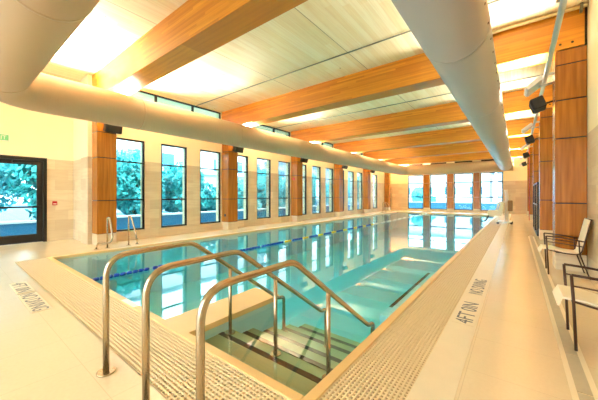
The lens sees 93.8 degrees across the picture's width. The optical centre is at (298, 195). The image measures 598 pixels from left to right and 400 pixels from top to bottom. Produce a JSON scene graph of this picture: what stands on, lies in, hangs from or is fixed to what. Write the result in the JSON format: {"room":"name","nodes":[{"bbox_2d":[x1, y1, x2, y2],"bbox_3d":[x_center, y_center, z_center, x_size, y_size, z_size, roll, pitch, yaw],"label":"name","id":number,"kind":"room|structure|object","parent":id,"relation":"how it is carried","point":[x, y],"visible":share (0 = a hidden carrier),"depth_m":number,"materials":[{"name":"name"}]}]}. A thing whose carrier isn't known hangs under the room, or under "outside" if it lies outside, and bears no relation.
{"room":"indoor swimming pool","nodes":[
{"label":"indoor swimming pool","id":0,"kind":"room"},
{"bbox_2d":[0,102,72,240],"bbox_3d":[-9.203,-0.990,6.126,0.250,4.680,6.760,0,0,38],"label":"wall","id":1,"kind":"structure","parent":0,"point":[32,133],"depth_m":8.29,"materials":[{"name":"paint"}]},
{"bbox_2d":[0,134,9,140],"bbox_3d":[-7.983,-1.560,7.451,0.047,0.180,0.390,0,0,38],"label":"exit sign","id":2,"kind":"object","parent":1,"relation":"attached to","point":[3,137],"visible":1,"depth_m":7.52,"materials":[{"name":"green plastic"}]},
{"bbox_2d":[0,155,46,245],"bbox_3d":[-7.842,0.130,7.728,0.170,2.440,1.320,0,0,38],"label":"door","id":3,"kind":"structure","parent":1,"relation":"in","point":[41,163],"depth_m":8.10,"materials":[{"name":"brown metal"}]},
{"bbox_2d":[73,74,89,244],"bbox_3d":[-6.440,-0.990,8.373,1.850,4.680,0.300,0,0,38],"label":"wall","id":4,"kind":"structure","parent":0,"point":[81,128],"depth_m":8.02,"materials":[{"name":"stone"}]},
{"bbox_2d":[90,75,383,243],"bbox_3d":[1.247,-0.990,17.000,0.320,4.680,23.240,0,0,38],"label":"wall","id":5,"kind":"structure","parent":0,"point":[153,141],"depth_m":10.30,"materials":[{"name":"stone"}]},
{"bbox_2d":[116,137,143,231],"bbox_3d":[-5.218,-0.325,8.543,0.070,2.790,0.930,0,0,38],"label":"window","id":6,"kind":"structure","parent":5,"relation":"in","point":[142,142],"depth_m":8.86,"materials":[{"name":"brown metal"}]},
{"bbox_2d":[161,144,186,227],"bbox_3d":[-4.331,-0.325,9.681,0.070,2.790,0.930,0,0,38],"label":"window","id":7,"kind":"structure","parent":5,"relation":"in","point":[184,148],"depth_m":9.99,"materials":[{"name":"brown metal"}]},
{"bbox_2d":[137,90,220,118],"bbox_3d":[-4.313,-3.005,9.704,0.070,0.590,3.775,0,0,38],"label":"window","id":8,"kind":"structure","parent":5,"relation":"in","point":[154,95],"depth_m":9.81,"materials":[{"name":"brown metal"}]},
{"bbox_2d":[200,149,219,223],"bbox_3d":[-3.445,-0.325,10.820,0.070,2.790,0.930,0,0,38],"label":"window","id":9,"kind":"structure","parent":5,"relation":"in","point":[218,153],"depth_m":10.98,"materials":[{"name":"brown metal"}]},
{"bbox_2d":[238,155,247,220],"bbox_3d":[-2.558,-0.325,11.958,0.070,2.790,0.930,0,0,38],"label":"window","id":10,"kind":"structure","parent":5,"relation":"in","point":[246,172],"depth_m":12.29,"materials":[{"name":"brown metal"}]},
{"bbox_2d":[117,208,384,241],"bbox_3d":[1.551,1.220,17.090,0.050,0.260,22.725,0,0,38],"label":"baseboard","id":11,"kind":"structure","parent":5,"relation":"attached to","point":[141,234],"depth_m":10.57,"materials":[{"name":"tile"}]},
{"bbox_2d":[257,158,270,218],"bbox_3d":[-1.672,-0.325,13.097,0.070,2.790,0.930,0,0,38],"label":"window","id":12,"kind":"structure","parent":5,"relation":"in","point":[263,165],"depth_m":13.12,"materials":[{"name":"clear glass"}]},
{"bbox_2d":[253,124,289,136],"bbox_3d":[-1.650,-3.005,13.125,0.070,0.590,3.775,0,0,38],"label":"window","id":13,"kind":"structure","parent":5,"relation":"in","point":[262,127],"depth_m":13.61,"materials":[{"name":"clear glass"}]},
{"bbox_2d":[278,161,289,216],"bbox_3d":[-0.785,-0.325,14.236,0.070,2.790,0.930,0,0,38],"label":"window","id":14,"kind":"structure","parent":5,"relation":"in","point":[283,167],"depth_m":14.25,"materials":[{"name":"clear glass"}]},
{"bbox_2d":[303,164,305,214],"bbox_3d":[0.101,-0.325,15.374,0.070,2.790,0.930,0,0,38],"label":"window","id":15,"kind":"structure","parent":5,"relation":"in","point":[304,166],"depth_m":15.66,"materials":[{"name":"clear glass"}]},
{"bbox_2d":[312,166,320,213],"bbox_3d":[0.988,-0.325,16.513,0.070,2.790,0.930,0,0,38],"label":"window","id":16,"kind":"structure","parent":5,"relation":"in","point":[316,171],"depth_m":16.59,"materials":[{"name":"clear glass"}]},
{"bbox_2d":[315,142,332,147],"bbox_3d":[1.013,-3.005,16.545,0.070,0.590,3.775,0,0,38],"label":"window","id":17,"kind":"structure","parent":5,"relation":"in","point":[322,143],"depth_m":17.46,"materials":[{"name":"clear glass"}]},
{"bbox_2d":[326,168,332,212],"bbox_3d":[1.874,-0.325,17.651,0.070,2.790,0.930,0,0,38],"label":"window","id":18,"kind":"structure","parent":5,"relation":"in","point":[329,172],"depth_m":17.74,"materials":[{"name":"clear glass"}]},
{"bbox_2d":[343,170,343,210],"bbox_3d":[2.760,-0.325,18.790,0.070,2.790,0.930,0,0,38],"label":"window","id":19,"kind":"structure","parent":5,"relation":"in","point":[343,170],"depth_m":19.10,"materials":[{"name":"clear glass"}]},
{"bbox_2d":[348,171,353,210],"bbox_3d":[3.647,-0.325,19.928,0.070,2.790,0.930,0,0,38],"label":"window","id":20,"kind":"structure","parent":5,"relation":"in","point":[350,173],"depth_m":19.98,"materials":[{"name":"clear glass"}]},
{"bbox_2d":[357,172,361,209],"bbox_3d":[4.534,-0.325,21.067,0.070,2.790,0.930,0,0,38],"label":"window","id":21,"kind":"structure","parent":5,"relation":"in","point":[359,175],"depth_m":21.12,"materials":[{"name":"clear glass"}]},
{"bbox_2d":[373,175,376,207],"bbox_3d":[6.306,-0.325,23.344,0.070,2.790,0.930,0,0,38],"label":"window","id":22,"kind":"structure","parent":5,"relation":"in","point":[374,176],"depth_m":23.37,"materials":[{"name":"clear glass"}]},
{"bbox_2d":[0,201,497,229],"bbox_3d":[5.058,1.530,30.914,110.000,0.240,135.000,0,0,38],"label":"ground","id":23,"kind":"structure","parent":0,"point":[12,214],"depth_m":20.78,"materials":[{"name":"blue"}]},
{"bbox_2d":[0,163,33,211],"bbox_3d":[-14.275,-1.426,12.607,3.990,5.782,3.757,0,0,-27],"label":"leafy tree","id":24,"kind":"object","parent":23,"relation":"on","point":[5,191],"visible":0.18,"depth_m":13.01,"materials":[{"name":"green plant"}]},
{"bbox_2d":[4,163,35,219],"bbox_3d":[-10.021,-0.715,11.374,3.286,4.693,3.254,0,0,35],"label":"leafy tree","id":25,"kind":"object","parent":23,"relation":"on","point":[18,173],"visible":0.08,"depth_m":9.97,"materials":[{"name":"green plant"}]},
{"bbox_2d":[0,209,243,235],"bbox_3d":[-3.697,1.135,16.819,0.380,0.550,46.080,0,0,38],"label":"wall","id":26,"kind":"structure","parent":23,"relation":"on","point":[7,228],"depth_m":11.85,"materials":[{"name":"blue"}]},
{"bbox_2d":[116,150,164,214],"bbox_3d":[-8.342,-0.386,14.155,2.864,3.709,3.331,0,0,-28],"label":"leafy tree","id":27,"kind":"object","parent":23,"relation":"on","point":[128,174],"visible":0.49,"depth_m":13.14,"materials":[{"name":"green plant"}]},
{"bbox_2d":[117,148,170,210],"bbox_3d":[-10.386,-0.786,17.840,4.030,4.621,3.681,0,0,34],"label":"leafy tree","id":28,"kind":"object","parent":23,"relation":"on","point":[122,149],"visible":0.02,"depth_m":17.91,"materials":[{"name":"green plant"}]},
{"bbox_2d":[117,139,243,212],"bbox_3d":[-12.704,-2.445,32.069,9.050,7.710,17.500,0,0,38],"label":"sky","id":29,"kind":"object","parent":23,"relation":"on","point":[173,155],"visible":0.12,"depth_m":27.50,"materials":[{"name":"white"}]},
{"bbox_2d":[162,162,215,212],"bbox_3d":[-6.552,-0.380,16.886,3.233,3.697,3.330,0,0,25],"label":"leafy tree","id":30,"kind":"object","parent":23,"relation":"on","point":[172,175],"visible":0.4,"depth_m":16.12,"materials":[{"name":"green plant"}]},
{"bbox_2d":[215,176,243,209],"bbox_3d":[-4.413,0.015,19.704,3.359,2.911,2.639,0,0,20],"label":"leafy tree","id":31,"kind":"object","parent":23,"relation":"on","point":[240,181],"visible":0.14,"depth_m":18.82,"materials":[{"name":"green plant"}]},
{"bbox_2d":[411,187,422,201],"bbox_3d":[14.557,0.179,34.298,1.421,2.586,1.522,0,0,42],"label":"leafy tree","id":32,"kind":"object","parent":23,"relation":"on","point":[417,193],"visible":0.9,"depth_m":33.92,"materials":[{"name":"green plant"}]},
{"bbox_2d":[409,173,495,202],"bbox_3d":[22.076,-1.045,46.179,16.600,4.910,8.500,0,0,38],"label":"apartment building","id":33,"kind":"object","parent":23,"relation":"on","point":[487,188],"visible":0.41,"depth_m":40.46,"materials":[{"name":"white"}]},
{"bbox_2d":[409,202,499,209],"bbox_3d":[15.980,1.035,27.036,20.080,0.750,0.380,0,0,38],"label":"wall","id":34,"kind":"structure","parent":23,"relation":"on","point":[435,205],"depth_m":27.22,"materials":[{"name":"blue"}]},
{"bbox_2d":[497,173,501,201],"bbox_3d":[31.675,-0.945,34.904,11.400,4.710,8.500,0,0,38],"label":"apartment building","id":35,"kind":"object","parent":23,"relation":"on","point":[499,174],"visible":0.08,"depth_m":34.99,"materials":[{"name":"stone"}]},
{"bbox_2d":[0,210,597,399],"bbox_3d":[2.801,1.500,11.760,12.570,0.300,30.400,0,0,38],"label":"floor","id":36,"kind":"structure","parent":0,"point":[48,354],"depth_m":2.62,"materials":[{"name":"tile"}]},
{"bbox_2d":[9,281,34,293],"bbox_3d":[-4.074,1.346,4.110,0.680,0.004,0.190,0,0,38],"label":"marker","id":37,"kind":"object","parent":36,"relation":"on","point":[21,287],"visible":1,"depth_m":4.10,"materials":[{"name":"tile"}]},
{"bbox_2d":[17,292,51,312],"bbox_3d":[-3.372,1.346,3.563,0.920,0.004,0.190,0,0,38],"label":"marker","id":38,"kind":"object","parent":36,"relation":"on","point":[33,301],"visible":1,"depth_m":3.52,"materials":[{"name":"tile"}]},
{"bbox_2d":[92,122,116,245],"bbox_3d":[-5.439,-0.647,7.827,0.400,3.995,0.470,0,0,38],"label":"pilaster","id":39,"kind":"object","parent":36,"relation":"on","point":[104,144],"visible":0.66,"depth_m":7.68,"materials":[{"name":"brown wood"}]},
{"bbox_2d":[103,124,122,133],"bbox_3d":[-5.097,-1.820,7.643,0.353,0.259,0.400,0,0,38],"label":"wall speaker","id":40,"kind":"object","parent":39,"relation":"attached to","point":[107,128],"visible":0.87,"depth_m":7.52,"materials":[{"name":"black plastic"}]},
{"bbox_2d":[94,215,138,249],"bbox_3d":[-4.636,0.944,7.285,0.513,0.811,1.060,0,0,38],"label":"pool ladder","id":41,"kind":"object","parent":36,"relation":"on","point":[129,216],"visible":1,"depth_m":7.17,"materials":[{"name":"silver metal"}]},
{"bbox_2d":[222,144,237,229],"bbox_3d":[-2.776,-0.647,11.248,0.400,3.995,0.470,0,0,38],"label":"pilaster","id":42,"kind":"object","parent":36,"relation":"on","point":[229,157],"visible":0.71,"depth_m":11.09,"materials":[{"name":"brown wood"}]},
{"bbox_2d":[232,146,243,152],"bbox_3d":[-2.433,-1.820,11.064,0.353,0.259,0.400,0,0,38],"label":"wall speaker","id":43,"kind":"object","parent":42,"relation":"attached to","point":[235,149],"visible":0.86,"depth_m":10.91,"materials":[{"name":"black plastic"}]},
{"bbox_2d":[236,147,243,152],"bbox_3d":[-2.318,-1.788,10.974,0.061,0.172,0.360,0,0,38],"label":"grille","id":44,"kind":"object","parent":43,"relation":"attached to","point":[238,149],"depth_m":10.97,"materials":[{"name":"black metal"}]},
{"bbox_2d":[58,234,467,342],"bbox_3d":[4.082,2.100,12.600,7.040,1.400,22.140,0,0,38],"label":"swimming pool","id":45,"kind":"object","parent":36,"relation":"in","point":[369,273],"visible":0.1,"depth_m":8.53,"materials":[{"name":"liquid"}]},
{"bbox_2d":[165,288,278,339],"bbox_3d":[-0.856,1.994,3.401,0.470,1.312,1.325,0,0,38],"label":"wall","id":46,"kind":"structure","parent":45,"relation":"in","point":[252,308],"depth_m":3.33,"materials":[{"name":"tile"}]},
{"bbox_2d":[46,211,495,399],"bbox_3d":[4.078,1.369,12.629,7.000,0.062,22.100,0,0,38],"label":"pool edge","id":47,"kind":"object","parent":45,"relation":"attached to","point":[326,382],"depth_m":2.79,"materials":[{"name":"tile"}]},
{"bbox_2d":[121,299,138,306],"bbox_3d":[-2.102,1.336,3.485,0.360,0.004,0.067,0,0,38],"label":"marker","id":48,"kind":"object","parent":47,"relation":"on","point":[129,302],"depth_m":3.49,"materials":[{"name":"white tile"}]},
{"bbox_2d":[205,324,359,395],"bbox_3d":[0.062,2.073,3.069,1.427,1.154,1.920,0,0,38],"label":"steps","id":49,"kind":"structure","parent":45,"relation":"in","point":[301,365],"depth_m":2.82,"materials":[{"name":"tile"}]},
{"bbox_2d":[96,241,287,377],"bbox_3d":[-0.839,1.132,2.943,0.124,1.396,2.177,0,0,38],"label":"pool handrail","id":50,"kind":"object","parent":49,"relation":"on","point":[107,370],"visible":0.91,"depth_m":2.30,"materials":[{"name":"silver metal"}]},
{"bbox_2d":[142,250,325,399],"bbox_3d":[-0.310,1.132,2.531,0.124,1.396,2.177,0,0,38],"label":"pool handrail","id":51,"kind":"object","parent":49,"relation":"on","point":[148,284],"visible":0.87,"depth_m":1.88,"materials":[{"name":"silver metal"}]},
{"bbox_2d":[196,260,374,399],"bbox_3d":[0.151,1.132,2.172,0.124,1.396,2.177,0,0,38],"label":"pool handrail","id":52,"kind":"object","parent":49,"relation":"on","point":[201,313],"visible":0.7,"depth_m":1.58,"materials":[{"name":"silver metal"}]},
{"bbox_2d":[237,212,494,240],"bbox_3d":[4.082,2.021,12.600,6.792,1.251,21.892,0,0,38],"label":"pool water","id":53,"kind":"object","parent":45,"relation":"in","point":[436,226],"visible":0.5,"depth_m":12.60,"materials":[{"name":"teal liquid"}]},
{"bbox_2d":[92,213,426,280],"bbox_3d":[3.348,1.375,13.172,0.060,0.060,21.880,0,0,38],"label":"lane rope","id":54,"kind":"object","parent":53,"relation":"on","point":[265,245],"visible":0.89,"depth_m":7.50,"materials":[{"name":"blue plastic"}]},
{"bbox_2d":[380,271,435,324],"bbox_3d":[2.144,2.148,4.889,0.377,1.004,2.850,0,0,38],"label":"ledge","id":55,"kind":"object","parent":45,"relation":"in","point":[384,315],"visible":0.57,"depth_m":4.49,"materials":[{"name":"tile"}]},
{"bbox_2d":[291,156,302,221],"bbox_3d":[-0.113,-0.647,14.668,0.400,3.995,0.470,0,0,38],"label":"pilaster","id":56,"kind":"object","parent":36,"relation":"on","point":[296,165],"visible":0.79,"depth_m":14.51,"materials":[{"name":"brown wood"}]},
{"bbox_2d":[300,158,307,162],"bbox_3d":[0.230,-1.820,14.484,0.353,0.259,0.400,0,0,38],"label":"wall speaker","id":57,"kind":"object","parent":56,"relation":"attached to","point":[301,159],"visible":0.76,"depth_m":14.34,"materials":[{"name":"black plastic"}]},
{"bbox_2d":[334,164,342,216],"bbox_3d":[2.551,-0.647,18.089,0.400,3.995,0.470,0,0,38],"label":"pilaster","id":58,"kind":"object","parent":36,"relation":"on","point":[338,170],"visible":0.77,"depth_m":17.91,"materials":[{"name":"brown wood"}]},
{"bbox_2d":[363,169,370,212],"bbox_3d":[5.214,-0.647,21.509,0.400,3.995,0.470,0,0,38],"label":"pilaster","id":59,"kind":"object","parent":36,"relation":"on","point":[366,173],"visible":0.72,"depth_m":21.33,"materials":[{"name":"brown wood"}]},
{"bbox_2d":[384,172,390,210],"bbox_3d":[7.877,-0.647,24.930,0.400,3.995,0.470,0,0,38],"label":"pilaster","id":60,"kind":"object","parent":36,"relation":"on","point":[387,176],"visible":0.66,"depth_m":24.77,"materials":[{"name":"brown wood"}]},
{"bbox_2d":[424,175,428,210],"bbox_3d":[10.969,-0.215,24.100,0.440,3.130,0.090,0,0,38],"label":"pier","id":61,"kind":"object","parent":36,"relation":"on","point":[426,177],"visible":0.93,"depth_m":24.06,"materials":[{"name":"brown wood"}]},
{"bbox_2d":[447,174,452,211],"bbox_3d":[12.417,-0.215,22.973,0.410,3.130,0.090,0,0,38],"label":"pier","id":62,"kind":"object","parent":36,"relation":"on","point":[449,176],"visible":0.92,"depth_m":22.94,"materials":[{"name":"brown wood"}]},
{"bbox_2d":[406,214,510,399],"bbox_3d":[6.276,1.349,8.801,0.250,0.002,30.000,0,0,38],"label":"floor strip","id":63,"kind":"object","parent":36,"relation":"on","point":[439,378],"depth_m":2.40,"materials":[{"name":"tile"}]},
{"bbox_2d":[452,300,480,326],"bbox_3d":[1.949,1.346,3.235,0.200,0.004,0.760,0,0,38],"label":"marker","id":64,"kind":"object","parent":63,"relation":"on","point":[467,313],"visible":1,"depth_m":3.19,"materials":[{"name":"tile"}]},
{"bbox_2d":[467,278,488,295],"bbox_3d":[2.661,1.346,4.151,0.200,0.004,0.880,0,0,38],"label":"marker","id":65,"kind":"object","parent":63,"relation":"on","point":[478,286],"visible":1,"depth_m":4.10,"materials":[{"name":"tile"}]},
{"bbox_2d":[474,173,479,212],"bbox_3d":[13.861,-0.215,21.849,0.390,3.130,0.090,0,0,38],"label":"pier","id":66,"kind":"object","parent":36,"relation":"on","point":[476,175],"visible":1,"depth_m":21.80,"materials":[{"name":"brown wood"}]},
{"bbox_2d":[482,190,512,223],"bbox_3d":[9.410,0.510,13.312,1.206,1.580,0.930,0,0,38],"label":"lift","id":67,"kind":"object","parent":36,"relation":"on","point":[508,203],"visible":1,"depth_m":13.06,"materials":[{"name":"white plastic"}]},
{"bbox_2d":[527,158,528,215],"bbox_3d":[15.652,-0.642,18.870,0.415,3.985,0.460,0,0,38],"label":"wood column","id":68,"kind":"structure","parent":36,"relation":"on","point":[527,158],"depth_m":18.80,"materials":[{"name":"brown wood"}]},
{"bbox_2d":[529,147,529,220],"bbox_3d":[12.390,-0.925,15.067,0.027,4.550,0.028,0,0,38],"label":"wood column","id":69,"kind":"structure","parent":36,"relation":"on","point":[529,147],"depth_m":15.05,"materials":[{"name":"brown wood"}]},
{"bbox_2d":[530,147,532,219],"bbox_3d":[12.989,-0.642,15.450,0.415,3.985,0.460,0,0,38],"label":"wood column","id":70,"kind":"structure","parent":36,"relation":"on","point":[531,148],"depth_m":15.35,"materials":[{"name":"brown wood"}]},
{"bbox_2d":[533,182,538,235],"bbox_3d":[9.047,0.450,10.408,0.430,1.800,3.060,0,0,38],"label":"screen","id":71,"kind":"object","parent":36,"relation":"on","point":[536,185],"visible":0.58,"depth_m":10.19,"materials":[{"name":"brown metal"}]},
{"bbox_2d":[533,133,538,183],"bbox_3d":[10.326,-0.642,12.029,0.415,3.985,0.460,0,0,38],"label":"wood column","id":72,"kind":"structure","parent":36,"relation":"on","point":[536,143],"depth_m":11.91,"materials":[{"name":"brown wood"}]},
{"bbox_2d":[520,144,532,149],"bbox_3d":[10.002,-2.145,12.306,0.441,0.235,0.500,0,0,38],"label":"uplight","id":73,"kind":"object","parent":72,"relation":"attached to","point":[525,145],"visible":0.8,"depth_m":12.20,"materials":[{"name":"silver metal"}]},
{"bbox_2d":[522,152,532,158],"bbox_3d":[10.030,-1.770,12.285,0.353,0.259,0.400,0,0,38],"label":"wall speaker","id":74,"kind":"object","parent":72,"relation":"attached to","point":[526,154],"visible":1,"depth_m":12.18,"materials":[{"name":"black plastic"}]},
{"bbox_2d":[539,108,552,240],"bbox_3d":[7.662,-0.642,8.609,0.415,3.985,0.460,0,0,38],"label":"wood column","id":75,"kind":"structure","parent":36,"relation":"on","point":[546,116],"depth_m":8.46,"materials":[{"name":"brown wood"}]},
{"bbox_2d":[521,123,538,132],"bbox_3d":[7.339,-2.145,8.886,0.441,0.235,0.500,0,0,38],"label":"uplight","id":76,"kind":"object","parent":75,"relation":"attached to","point":[529,126],"visible":0.97,"depth_m":8.79,"materials":[{"name":"silver metal"}]},
{"bbox_2d":[524,135,538,144],"bbox_3d":[7.367,-1.770,8.864,0.353,0.259,0.400,0,0,38],"label":"wall speaker","id":77,"kind":"object","parent":75,"relation":"attached to","point":[529,139],"visible":1,"depth_m":8.76,"materials":[{"name":"black plastic"}]},
{"bbox_2d":[528,235,597,399],"bbox_3d":[3.601,1.349,4.031,0.150,0.003,13.785,0,0,38],"label":"drain","id":78,"kind":"object","parent":36,"relation":"on","point":[579,377],"visible":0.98,"depth_m":2.52,"materials":[{"name":"tile"}]},
{"bbox_2d":[538,218,591,276],"bbox_3d":[4.574,0.868,4.854,0.645,0.970,0.514,0,0,38],"label":"armchair","id":79,"kind":"object","parent":36,"relation":"on","point":[582,238],"visible":1,"depth_m":4.77,"materials":[{"name":"beige fabric"}]},
{"bbox_2d":[553,45,586,272],"bbox_3d":[4.999,-0.642,5.188,0.415,3.985,0.460,0,0,38],"label":"wood column","id":80,"kind":"structure","parent":36,"relation":"on","point":[569,65],"depth_m":5.02,"materials":[{"name":"brown wood"}]},
{"bbox_2d":[524,75,553,96],"bbox_3d":[4.676,-2.145,5.465,0.441,0.235,0.500,0,0,38],"label":"uplight","id":81,"kind":"object","parent":80,"relation":"attached to","point":[536,84],"visible":1,"depth_m":5.38,"materials":[{"name":"silver metal"}]},
{"bbox_2d":[529,95,552,113],"bbox_3d":[4.704,-1.770,5.444,0.353,0.259,0.400,0,0,38],"label":"wall speaker","id":82,"kind":"object","parent":80,"relation":"attached to","point":[538,104],"visible":1,"depth_m":5.34,"materials":[{"name":"black plastic"}]},
{"bbox_2d":[524,0,567,161],"bbox_3d":[8.204,-2.342,9.781,0.190,0.215,23.215,0,0,38],"label":"pipe","id":83,"kind":"object","parent":80,"relation":"attached to","point":[562,5],"visible":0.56,"depth_m":4.21,"materials":[{"name":"silver metal"}]},
{"bbox_2d":[552,263,597,350],"bbox_3d":[2.715,0.868,2.499,0.645,0.970,0.514,0,0,38],"label":"armchair","id":84,"kind":"object","parent":36,"relation":"on","point":[572,292],"visible":1,"depth_m":2.52,"materials":[{"name":"beige fabric"}]},
{"bbox_2d":[41,0,588,143],"bbox_3d":[2.723,-3.480,11.580,12.370,0.300,30.620,0,0,38],"label":"ceiling","id":85,"kind":"structure","parent":0,"point":[311,32],"depth_m":6.61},
{"bbox_2d":[92,0,307,94],"bbox_3d":[-1.543,-2.985,4.798,10.266,0.689,0.484,0,0,38],"label":"ceiling beam","id":86,"kind":"structure","parent":85,"relation":"attached to","point":[196,28],"depth_m":5.00,"materials":[{"name":"brown wood"}]},
{"bbox_2d":[0,0,512,174],"bbox_3d":[4.886,-2.188,12.180,9.155,0.925,24.775,0,0,38],"label":"duct","id":87,"kind":"object","parent":86,"relation":"hanging from","point":[32,32],"visible":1,"depth_m":6.12,"materials":[{"name":"paint"}]},
{"bbox_2d":[391,0,511,170],"bbox_3d":[7.241,-2.188,10.350,0.788,0.924,23.130,0,0,38],"label":"duct","id":88,"kind":"object","parent":86,"relation":"hanging from","point":[456,36],"visible":1,"depth_m":3.62,"materials":[{"name":"beige metal"}]},
{"bbox_2d":[196,0,499,105],"bbox_3d":[0.277,-3.300,7.135,10.230,0.028,0.028,0,0,38],"label":"conduit","id":89,"kind":"object","parent":85,"relation":"attached to","point":[495,0],"visible":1,"depth_m":6.83,"materials":[{"name":"grey metal"}]},
{"bbox_2d":[222,7,586,126],"bbox_3d":[1.120,-2.985,8.219,10.266,0.689,0.484,0,0,38],"label":"ceiling beam","id":90,"kind":"structure","parent":85,"relation":"attached to","point":[528,44],"depth_m":6.94,"materials":[{"name":"brown wood"}]},
{"bbox_2d":[278,74,543,127],"bbox_3d":[2.940,-3.300,10.556,10.230,0.028,0.028,0,0,38],"label":"conduit","id":91,"kind":"object","parent":85,"relation":"attached to","point":[542,74],"visible":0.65,"depth_m":9.96,"materials":[{"name":"grey metal"}]},
{"bbox_2d":[291,84,552,142],"bbox_3d":[3.783,-2.985,11.639,10.266,0.689,0.484,0,0,38],"label":"ceiling beam","id":92,"kind":"structure","parent":85,"relation":"attached to","point":[515,103],"depth_m":10.95,"materials":[{"name":"brown wood"}]},
{"bbox_2d":[334,117,538,152],"bbox_3d":[6.448,-2.985,15.061,10.266,0.689,0.480,0,0,38],"label":"ceiling beam","id":93,"kind":"structure","parent":85,"relation":"attached to","point":[514,127],"depth_m":14.56,"materials":[{"name":"brown wood"}]},
{"bbox_2d":[363,136,532,159],"bbox_3d":[9.111,-2.985,18.482,10.266,0.689,0.480,0,0,38],"label":"ceiling beam","id":94,"kind":"structure","parent":85,"relation":"attached to","point":[515,143],"depth_m":18.17,"materials":[{"name":"brown wood"}]},
{"bbox_2d":[384,149,528,164],"bbox_3d":[11.774,-2.985,21.902,10.266,0.689,0.480,0,0,38],"label":"ceiling beam","id":95,"kind":"structure","parent":85,"relation":"attached to","point":[516,153],"depth_m":21.65,"materials":[{"name":"brown wood"}]},
{"bbox_2d":[492,2,587,33],"bbox_3d":[4.071,-3.259,5.505,2.260,0.138,0.080,0,0,38],"label":"pipe","id":96,"kind":"object","parent":85,"relation":"hanging from","point":[581,6],"visible":0.75,"depth_m":5.17,"materials":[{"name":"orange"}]},
{"bbox_2d":[391,157,526,213],"bbox_3d":[12.654,-0.990,23.049,10.890,4.680,0.320,0,0,38],"label":"wall","id":97,"kind":"structure","parent":0,"point":[515,181],"depth_m":20.84,"materials":[{"name":"stone"}]},
{"bbox_2d":[408,175,422,208],"bbox_3d":[10.315,-0.305,24.749,1.290,2.950,0.070,0,0,38],"label":"window","id":98,"kind":"structure","parent":97,"relation":"in","point":[412,175],"depth_m":24.99,"materials":[{"name":"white metal"}]},
{"bbox_2d":[430,174,446,209],"bbox_3d":[11.767,-0.305,23.619,1.310,2.950,0.070,0,0,38],"label":"window","id":99,"kind":"structure","parent":97,"relation":"in","point":[435,174],"depth_m":23.49,"materials":[{"name":"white metal"}]},
{"bbox_2d":[454,173,472,209],"bbox_3d":[13.211,-0.305,22.494,1.330,2.950,0.070,0,0,38],"label":"window","id":100,"kind":"structure","parent":97,"relation":"in","point":[459,173],"depth_m":22.44,"materials":[{"name":"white metal"}]},
{"bbox_2d":[480,172,502,210],"bbox_3d":[14.682,-0.305,21.349,1.420,2.950,0.070,0,0,38],"label":"window","id":101,"kind":"structure","parent":97,"relation":"in","point":[483,172],"depth_m":21.42,"materials":[{"name":"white metal"}]},
{"bbox_2d":[587,0,597,283],"bbox_3d":[7.499,-0.990,7.849,0.250,4.680,30.000,0,0,38],"label":"wall","id":102,"kind":"structure","parent":0,"point":[592,9],"depth_m":4.56,"materials":[{"name":"paint"}]},
{"bbox_3d":[4.109,1.422,12.294,7.460,0.055,22.590,0,0,38],"label":"channel","id":103,"kind":"object","parent":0,"visible":0},
{"bbox_2d":[14,258,288,399],"bbox_3d":[-2.679,1.360,3.575,7.460,0.020,0.502,0,0,38],"label":"gutter grating","id":104,"kind":"object","parent":103,"relation":"on","point":[172,356],"visible":0.77,"depth_m":2.54,"materials":[{"name":"beige plastic"}]},
{"bbox_2d":[318,215,504,399],"bbox_3d":[7.022,1.360,10.337,0.471,0.020,22.100,0,0,38],"label":"gutter grating","id":105,"kind":"object","parent":103,"relation":"on","point":[390,367],"visible":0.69,"depth_m":2.60,"materials":[{"name":"beige plastic"}]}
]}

